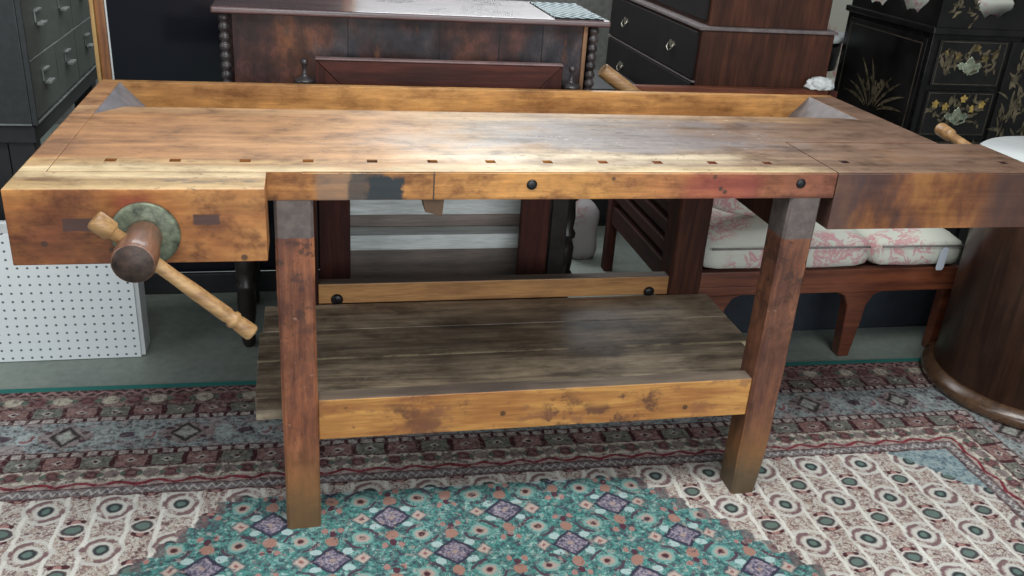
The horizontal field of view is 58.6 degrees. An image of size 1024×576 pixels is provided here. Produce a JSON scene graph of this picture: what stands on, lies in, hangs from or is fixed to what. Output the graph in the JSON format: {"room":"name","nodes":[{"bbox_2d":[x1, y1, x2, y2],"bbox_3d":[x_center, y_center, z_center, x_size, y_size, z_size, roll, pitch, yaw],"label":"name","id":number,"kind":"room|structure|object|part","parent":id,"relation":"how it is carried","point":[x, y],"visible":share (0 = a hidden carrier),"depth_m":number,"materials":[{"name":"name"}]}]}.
{"room":"antique furniture shop","nodes":[
{"label":"antique furniture shop","id":0,"kind":"room"},
{"bbox_2d":[55,0,612,123],"bbox_3d":[-0.574,-2.516,4.762,8.000,3.400,0.100,-1,25,-12],"label":"wall","id":1,"kind":"structure","parent":0,"point":[603,8],"depth_m":5.37,"materials":[{"name":"grey paint"}]},
{"bbox_2d":[0,124,925,388],"bbox_3d":[-0.003,0.448,2.502,8.000,0.060,6.600,-1,25,-12],"label":"floor","id":2,"kind":"structure","parent":0,"point":[188,343],"depth_m":2.92,"materials":[{"name":"concrete"}]},
{"bbox_2d":[0,67,97,219],"bbox_3d":[-1.873,-0.356,3.115,0.750,0.651,0.920,-1,25,-12],"label":"stand","id":3,"kind":"object","parent":2,"relation":"on","point":[18,144],"visible":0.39,"depth_m":2.70,"materials":[{"name":"black paint"}]},
{"bbox_3d":[-1.785,-0.177,2.734,0.580,0.549,0.020,-1,25,-12],"label":"stand panel","id":4,"kind":"part","parent":3,"relation":"part of","materials":[{"name":"black paint"}]},
{"bbox_3d":[-1.468,-0.169,2.828,0.070,0.599,0.070,-1,25,-12],"label":"leg","id":5,"kind":"part","parent":3,"relation":"part of","materials":[{"name":"black paint"}]},
{"bbox_2d":[0,0,95,125],"bbox_3d":[-1.804,-1.065,2.792,0.782,0.905,0.932,-1,25,-12],"label":"file cabinet","id":6,"kind":"object","parent":3,"relation":"on","point":[47,46],"visible":0.86,"depth_m":2.69,"materials":[{"name":"metal"}]},
{"bbox_3d":[-1.354,-0.885,2.465,0.014,0.905,0.011,-1,25,-12],"label":"corner post","id":7,"kind":"part","parent":6,"relation":"part of","materials":[{"name":"metal"}]},
{"bbox_3d":[-1.400,-0.778,2.679,0.012,0.164,0.296,-1,25,-12],"label":"drawer","id":8,"kind":"part","parent":6,"relation":"part of","materials":[{"name":"grey metal"}]},
{"bbox_3d":[-1.382,-0.797,2.674,0.022,0.044,0.060,-1,25,-12],"label":"label pull","id":9,"kind":"part","parent":6,"relation":"part of","materials":[{"name":"silver metal"}]},
{"bbox_3d":[-1.411,-0.624,2.749,0.012,0.164,0.296,-1,25,-12],"label":"drawer","id":10,"kind":"part","parent":6,"relation":"part of","materials":[{"name":"grey metal"}]},
{"bbox_3d":[-1.394,-0.642,2.744,0.022,0.044,0.060,-1,25,-12],"label":"label pull","id":11,"kind":"part","parent":6,"relation":"part of","materials":[{"name":"silver metal"}]},
{"bbox_3d":[-1.459,-0.898,2.935,0.012,0.164,0.274,-1,25,-12],"label":"drawer","id":12,"kind":"part","parent":6,"relation":"part of","materials":[{"name":"grey metal"}]},
{"bbox_3d":[-1.442,-0.917,2.930,0.022,0.044,0.060,-1,25,-12],"label":"label pull","id":13,"kind":"part","parent":6,"relation":"part of","materials":[{"name":"silver metal"}]},
{"bbox_3d":[-1.471,-0.744,3.005,0.012,0.164,0.274,-1,25,-12],"label":"drawer","id":14,"kind":"part","parent":6,"relation":"part of","materials":[{"name":"grey metal"}]},
{"bbox_3d":[-1.453,-0.762,3.000,0.022,0.044,0.060,-1,25,-12],"label":"label pull","id":15,"kind":"part","parent":6,"relation":"part of","materials":[{"name":"silver metal"}]},
{"bbox_3d":[-1.522,-1.024,3.204,0.012,0.164,0.326,-1,25,-12],"label":"drawer","id":16,"kind":"part","parent":6,"relation":"part of","materials":[{"name":"grey metal"}]},
{"bbox_3d":[-1.533,-0.870,3.274,0.012,0.164,0.326,-1,25,-12],"label":"drawer","id":17,"kind":"part","parent":6,"relation":"part of","materials":[{"name":"grey metal"}]},
{"bbox_3d":[-1.515,-0.888,3.270,0.022,0.044,0.060,-1,25,-12],"label":"label pull","id":18,"kind":"part","parent":6,"relation":"part of","materials":[{"name":"silver metal"}]},
{"bbox_3d":[-1.638,-0.513,3.564,0.070,0.599,0.070,-1,25,-12],"label":"leg","id":19,"kind":"part","parent":3,"relation":"part of","materials":[{"name":"black paint"}]},
{"bbox_2d":[0,220,149,361],"bbox_3d":[-1.541,0.014,2.642,0.878,0.407,0.102,-1,25,-12],"label":"pegboard","id":20,"kind":"object","parent":2,"relation":"on","point":[69,311],"visible":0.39,"depth_m":2.67,"materials":[{"name":"white paint"}]},
{"bbox_2d":[88,0,319,294],"bbox_3d":[-0.904,-0.766,2.914,0.797,1.690,0.063,-1,25,-12],"label":"framed mirror","id":21,"kind":"object","parent":2,"relation":"on","point":[154,40],"visible":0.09,"depth_m":2.87,"materials":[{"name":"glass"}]},
{"bbox_3d":[-0.905,-0.773,2.918,0.773,1.660,0.040,-1,25,-12],"label":"frame","id":22,"kind":"part","parent":21,"relation":"part of","materials":[{"name":"brown wood"}]},
{"bbox_2d":[210,0,610,346],"bbox_3d":[-0.330,-0.375,2.937,1.128,1.036,0.411,-1,25,-12],"label":"sideboard","id":23,"kind":"object","parent":2,"relation":"on","point":[263,41],"visible":0.39,"depth_m":2.61,"materials":[{"name":"brown wood"}]},
{"bbox_3d":[-0.812,-0.072,2.771,0.063,0.558,0.063,-1,25,-12],"label":"leg","id":24,"kind":"part","parent":23,"relation":"part of","materials":[{"name":"black wood"}]},
{"bbox_3d":[-0.876,-0.201,3.046,0.063,0.558,0.063,-1,25,-12],"label":"leg","id":25,"kind":"part","parent":23,"relation":"part of","materials":[{"name":"black wood"}]},
{"bbox_3d":[-0.287,-0.558,2.690,1.013,0.457,0.018,-1,25,-12],"label":"panel","id":26,"kind":"part","parent":23,"relation":"part of","materials":[{"name":"brown wood"}]},
{"bbox_2d":[530,2,604,19],"bbox_3d":[0.165,-0.859,2.820,0.150,0.007,0.340,-1,25,-12],"label":"folded cloth","id":27,"kind":"object","parent":23,"relation":"on","point":[557,10],"visible":1,"depth_m":2.80,"materials":[{"name":"grey fabric"}]},
{"bbox_3d":[0.172,-0.112,3.019,0.063,0.558,0.063,-1,25,-12],"label":"leg","id":28,"kind":"part","parent":23,"relation":"part of","materials":[{"name":"black wood"}]},
{"bbox_2d":[350,199,520,303],"bbox_3d":[-0.280,-0.107,3.071,0.670,0.445,0.267,-1,25,-12],"label":"mirror","id":29,"kind":"object","parent":2,"relation":"on","point":[477,237],"visible":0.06,"depth_m":2.94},
{"bbox_2d":[294,56,580,304],"bbox_3d":[-0.223,-0.218,2.751,0.823,0.918,0.094,-1,25,-12],"label":"frame","id":30,"kind":"object","parent":2,"relation":"on","point":[542,222],"visible":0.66,"depth_m":2.65,"materials":[{"name":"brown wood"}]},
{"bbox_3d":[-0.602,-0.183,2.700,0.052,0.846,0.030,-1,25,-12],"label":"post","id":31,"kind":"part","parent":30,"relation":"part of","materials":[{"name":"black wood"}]},
{"bbox_3d":[-0.200,-0.597,2.599,0.700,0.092,0.024,-1,25,-12],"label":"rail","id":32,"kind":"part","parent":30,"relation":"part of","materials":[{"name":"brown wood"}]},
{"bbox_3d":[0.145,-0.203,2.863,0.052,0.846,0.030,-1,25,-12],"label":"post","id":33,"kind":"part","parent":30,"relation":"part of","materials":[{"name":"black wood"}]},
{"bbox_2d":[0,358,1023,575],"bbox_3d":[-0.054,0.807,1.617,3.963,0.004,2.600,-1,25,-11],"label":"rug","id":34,"kind":"object","parent":2,"relation":"on","point":[867,468],"visible":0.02,"depth_m":2.27,"materials":[{"name":"multicoloured carpet"}]},
{"bbox_2d":[1,79,1023,528],"bbox_3d":[0.133,0.037,2.307,2.280,0.855,1.034,-1,25,-12],"label":"workbench","id":35,"kind":"object","parent":34,"relation":"on","point":[141,177],"visible":1,"depth_m":2.10,"materials":[{"name":"orange wood"}]},
{"bbox_3d":[-0.461,0.176,1.973,0.078,0.797,0.078,-1,25,-12],"label":"leg","id":36,"kind":"part","parent":35,"relation":"part of","materials":[{"name":"brown wood"}]},
{"bbox_3d":[-0.587,-0.068,2.546,0.088,0.755,0.086,-1,25,-12],"label":"leg","id":37,"kind":"part","parent":35,"relation":"part of","materials":[{"name":"brown wood"}]},
{"bbox_2d":[95,82,857,119],"bbox_3d":[-0.002,-0.445,2.420,1.989,0.088,0.335,-1,25,-12],"label":"tray","id":38,"kind":"object","parent":35,"relation":"on","point":[177,99],"depth_m":2.48,"materials":[{"name":"brown wood"}]},
{"bbox_2d":[598,64,640,90],"bbox_3d":[0.563,-0.511,3.003,0.620,0.431,0.046,-1,25,-12],"label":"wooden pole","id":39,"kind":"object","parent":35,"relation":"attached to","point":[607,73],"visible":0.33,"depth_m":2.87,"materials":[{"name":"brown wood"}]},
{"bbox_3d":[0.523,-0.096,2.787,0.106,0.755,0.090,-1,25,-12],"label":"leg","id":40,"kind":"part","parent":35,"relation":"part of","materials":[{"name":"brown wood"}]},
{"bbox_3d":[0.576,-0.280,2.356,0.045,0.060,0.554,-1,25,-12],"label":"rail","id":41,"kind":"part","parent":35,"relation":"part of","materials":[{"name":"brown wood"}]},
{"bbox_3d":[0.616,0.147,2.211,0.079,0.797,0.082,-1,25,-12],"label":"leg","id":42,"kind":"part","parent":35,"relation":"part of","materials":[{"name":"brown wood"}]},
{"bbox_2d":[920,136,1023,430],"bbox_3d":[1.679,-0.019,2.808,0.638,0.750,0.638,-1,25,-12],"label":"round table","id":43,"kind":"object","parent":34,"relation":"on","point":[976,358],"visible":0.77,"depth_m":2.75,"materials":[{"name":"brown wood"}]},
{"bbox_3d":[1.656,0.298,2.950,0.622,0.054,0.622,-1,25,-12],"label":"moulding","id":44,"kind":"part","parent":43,"relation":"part of","materials":[{"name":"brown wood"}]},
{"bbox_2d":[572,199,599,259],"bbox_3d":[0.286,-0.238,3.710,0.119,0.262,0.131,-1,25,-12],"label":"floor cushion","id":45,"kind":"object","parent":2,"relation":"on","point":[586,225],"visible":0.68,"depth_m":3.65,"materials":[{"name":"grey fabric"}]},
{"bbox_2d":[591,70,634,225],"bbox_3d":[0.206,-0.628,4.085,0.600,0.625,0.405,-1,25,-12],"label":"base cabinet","id":46,"kind":"object","parent":2,"relation":"on","point":[599,84],"visible":0.04,"depth_m":4.02,"materials":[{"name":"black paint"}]},
{"bbox_3d":[0.382,-0.558,3.940,0.272,0.520,0.012,-1,25,-12],"label":"door","id":47,"kind":"part","parent":46,"relation":"part of","materials":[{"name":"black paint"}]},
{"bbox_2d":[606,0,838,87],"bbox_3d":[0.842,-1.069,3.954,0.582,1.620,1.093,-1,25,-12],"label":"dresser","id":48,"kind":"object","parent":2,"relation":"on","point":[731,43],"visible":0.32,"depth_m":3.48,"materials":[{"name":"black wood"}]},
{"bbox_3d":[0.496,-1.025,4.220,0.016,0.045,0.070,-1,25,-12],"label":"bail pull","id":49,"kind":"part","parent":48,"relation":"part of","materials":[{"name":"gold metal"}]},
{"bbox_3d":[0.509,-1.205,4.139,0.016,0.045,0.070,-1,25,-12],"label":"bail pull","id":50,"kind":"part","parent":48,"relation":"part of","materials":[{"name":"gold metal"}]},
{"bbox_3d":[0.570,-0.907,3.966,0.014,0.190,1.035,-1,25,-12],"label":"drawer","id":51,"kind":"part","parent":48,"relation":"part of","materials":[{"name":"black wood"}]},
{"bbox_3d":[0.583,-1.087,3.884,0.014,0.175,1.035,-1,25,-12],"label":"drawer","id":52,"kind":"part","parent":48,"relation":"part of","materials":[{"name":"black wood"}]},
{"bbox_3d":[0.628,-0.964,3.625,0.016,0.045,0.070,-1,25,-12],"label":"bail pull","id":53,"kind":"part","parent":48,"relation":"part of","materials":[{"name":"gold metal"}]},
{"bbox_3d":[0.628,-1.288,3.801,0.014,0.185,0.995,-1,25,-12],"label":"drawer","id":54,"kind":"part","parent":48,"relation":"part of","materials":[{"name":"black wood"}]},
{"bbox_2d":[601,84,963,355],"bbox_3d":[0.941,-0.262,3.256,0.995,0.738,0.820,-1,25,-12],"label":"settee","id":55,"kind":"object","parent":2,"relation":"on","point":[855,264],"visible":0.28,"depth_m":2.98,"materials":[{"name":"red wood"}]},
{"bbox_3d":[0.402,-0.410,3.500,0.035,0.735,0.045,-1,25,-12],"label":"post","id":56,"kind":"part","parent":55,"relation":"part of","materials":[{"name":"brown wood"}]},
{"bbox_3d":[0.490,-0.273,3.179,0.007,0.360,0.672,-1,25,-12],"label":"arm panel","id":57,"kind":"part","parent":55,"relation":"part of","materials":[{"name":"brown wood"}]},
{"bbox_3d":[0.635,0.125,2.952,0.170,0.242,0.045,-1,25,-12],"label":"leg","id":58,"kind":"part","parent":55,"relation":"part of","materials":[{"name":"red wood"}]},
{"bbox_3d":[0.829,-0.733,3.446,0.791,0.053,0.032,-1,25,-12],"label":"rail","id":59,"kind":"part","parent":55,"relation":"part of","materials":[{"name":"red wood"}]},
{"bbox_2d":[713,198,755,214],"bbox_3d":[0.708,-0.342,2.957,0.284,0.217,0.119,-1,25,-12],"label":"throw pillow","id":60,"kind":"object","parent":55,"relation":"on","point":[731,205],"visible":0.11,"depth_m":2.93,"materials":[{"name":"white fabric"}]},
{"bbox_2d":[703,208,869,268],"bbox_3d":[0.804,-0.245,3.181,0.589,0.133,0.716,-1,25,-12],"label":"seat cushion","id":61,"kind":"object","parent":55,"relation":"on","point":[734,241],"depth_m":2.89,"materials":[{"name":"white fabric"}]},
{"bbox_2d":[803,76,834,90],"bbox_3d":[1.186,-0.788,3.501,0.123,0.050,0.080,-1,25,-12],"label":"crumpled cloth","id":62,"kind":"object","parent":55,"relation":"on","point":[819,83],"visible":1,"depth_m":3.48,"materials":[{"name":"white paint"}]},
{"bbox_3d":[1.030,-0.028,2.961,0.942,0.079,0.034,-1,25,-12],"label":"seat rail","id":63,"kind":"part","parent":55,"relation":"part of","materials":[{"name":"red wood"}]},
{"bbox_3d":[0.972,-0.208,3.300,0.902,0.028,0.738,-1,25,-12],"label":"seat","id":64,"kind":"part","parent":55,"relation":"part of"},
{"bbox_3d":[1.210,-0.431,3.676,0.035,0.735,0.045,-1,25,-12],"label":"post","id":65,"kind":"part","parent":55,"relation":"part of","materials":[{"name":"brown wood"}]},
{"bbox_3d":[1.128,0.112,3.060,0.170,0.242,0.045,-1,25,-12],"label":"leg","id":66,"kind":"part","parent":55,"relation":"part of","materials":[{"name":"red wood"}]},
{"bbox_2d":[855,228,961,264],"bbox_3d":[1.258,-0.257,3.281,0.340,0.134,0.717,-1,25,-12],"label":"seat cushion","id":67,"kind":"object","parent":55,"relation":"on","point":[902,246],"depth_m":2.97,"materials":[{"name":"white fabric"}]},
{"bbox_3d":[1.467,0.097,3.148,0.032,0.242,0.035,-1,25,-12],"label":"leg","id":68,"kind":"part","parent":55,"relation":"part of","materials":[{"name":"red wood"}]},
{"bbox_2d":[935,237,948,269],"bbox_3d":[1.406,-0.112,2.973,0.031,0.114,0.007,-1,25,-12],"label":"price tag","id":69,"kind":"object","parent":55,"relation":"hanging from","point":[944,252],"visible":1,"depth_m":2.98,"materials":[{"name":"white paper"}]},
{"bbox_2d":[723,289,936,332],"bbox_3d":[1.062,-0.048,3.425,0.916,0.226,0.484,-1,25,-12],"label":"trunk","id":70,"kind":"object","parent":2,"relation":"on","point":[814,311],"visible":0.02,"depth_m":3.26,"materials":[{"name":"black"}]},
{"bbox_2d":[827,30,843,71],"bbox_3d":[1.314,-0.786,4.338,0.370,0.852,0.370,-1,25,-12],"label":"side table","id":71,"kind":"object","parent":2,"relation":"on","point":[838,39],"visible":0.13,"depth_m":4.09,"materials":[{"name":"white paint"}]},
{"bbox_2d":[826,0,886,82],"bbox_3d":[1.733,-1.277,4.916,1.053,1.326,0.707,-1,25,-12],"label":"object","id":72,"kind":"structure","parent":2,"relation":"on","point":[838,18],"depth_m":5.03,"materials":[{"name":"grey paint"}]},
{"bbox_2d":[833,0,1023,265],"bbox_3d":[1.972,-0.739,3.916,1.009,1.200,0.637,-1,25,-12],"label":"base cabinet","id":73,"kind":"object","parent":2,"relation":"on","point":[957,67],"visible":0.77,"depth_m":3.55,"materials":[{"name":"black wood"}]},
{"bbox_3d":[1.484,-0.659,3.850,0.004,0.865,0.540,-1,25,-12],"label":"panel","id":74,"kind":"part","parent":73,"relation":"part of","materials":[{"name":"black paint"}]},
{"bbox_2d":[932,100,938,107],"bbox_3d":[1.631,-0.711,3.513,0.032,0.031,0.003,-1,25,-12],"label":"flower","id":75,"kind":"object","parent":73,"relation":"on","point":[935,103],"depth_m":3.51,"materials":[{"name":"yellow paint"}]},
{"bbox_2d":[942,103,948,109],"bbox_3d":[1.677,-0.703,3.527,0.032,0.031,0.002,-1,25,-12],"label":"flower","id":76,"kind":"object","parent":73,"relation":"on","point":[945,106],"depth_m":3.53,"materials":[{"name":"yellow paint"}]},
{"bbox_3d":[1.731,-0.680,3.558,0.295,0.175,0.012,-1,25,-12],"label":"drawer","id":77,"kind":"part","parent":73,"relation":"part of","materials":[{"name":"black paint"}]},
{"bbox_3d":[1.734,-0.665,3.547,0.109,0.073,0.020,-1,25,-12],"label":"drawer pull","id":78,"kind":"part","parent":73,"relation":"part of","materials":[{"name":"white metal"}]},
{"bbox_3d":[1.718,-0.503,3.639,0.295,0.175,0.012,-1,25,-12],"label":"drawer","id":79,"kind":"part","parent":73,"relation":"part of","materials":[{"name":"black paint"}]},
{"bbox_2d":[955,52,961,59],"bbox_3d":[1.690,-0.879,3.447,0.032,0.031,0.002,-1,25,-12],"label":"flower","id":80,"kind":"object","parent":73,"relation":"on","point":[958,55],"depth_m":3.45,"materials":[{"name":"gold metal"}]},
{"bbox_2d":[904,0,1013,17],"bbox_3d":[1.843,-1.155,3.731,0.498,0.091,0.354,-1,25,-12],"label":"folded blanket","id":81,"kind":"object","parent":73,"relation":"on","point":[998,8],"visible":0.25,"depth_m":3.58,"materials":[{"name":"white fabric"}]},
{"bbox_2d":[961,95,967,102],"bbox_3d":[1.751,-0.733,3.530,0.032,0.031,0.002,-1,25,-12],"label":"flower","id":82,"kind":"object","parent":73,"relation":"on","point":[964,98],"depth_m":3.53,"materials":[{"name":"yellow paint"}]},
{"bbox_3d":[1.744,-0.857,3.479,0.295,0.173,0.012,-1,25,-12],"label":"drawer","id":83,"kind":"part","parent":73,"relation":"part of","materials":[{"name":"black paint"}]},
{"bbox_3d":[1.746,-0.842,3.468,0.109,0.073,0.020,-1,25,-12],"label":"drawer pull","id":84,"kind":"part","parent":73,"relation":"part of","materials":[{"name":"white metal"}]},
{"bbox_2d":[974,44,981,51],"bbox_3d":[1.764,-0.909,3.450,0.032,0.031,0.003,-1,25,-12],"label":"flower","id":85,"kind":"object","parent":73,"relation":"on","point":[977,47],"depth_m":3.45,"materials":[{"name":"gold metal"}]},
{"bbox_2d":[978,101,985,107],"bbox_3d":[1.833,-0.716,3.557,0.032,0.031,0.002,-1,25,-12],"label":"flower","id":86,"kind":"object","parent":73,"relation":"on","point":[981,104],"depth_m":3.56,"materials":[{"name":"yellow paint"}]},
{"bbox_2d":[982,54,988,62],"bbox_3d":[1.804,-0.875,3.475,0.032,0.031,0.002,-1,25,-12],"label":"flower","id":87,"kind":"object","parent":73,"relation":"on","point":[985,57],"depth_m":3.48,"materials":[{"name":"gold metal"}]},
{"bbox_3d":[2.181,-0.566,3.716,0.605,0.838,0.012,-1,25,-12],"label":"door","id":88,"kind":"part","parent":73,"relation":"part of","materials":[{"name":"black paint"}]},
{"bbox_2d":[992,50,999,57],"bbox_3d":[1.846,-0.892,3.477,0.032,0.031,0.002,-1,25,-12],"label":"flower","id":89,"kind":"object","parent":73,"relation":"on","point":[995,53],"depth_m":3.48,"materials":[{"name":"gold metal"}]}
]}

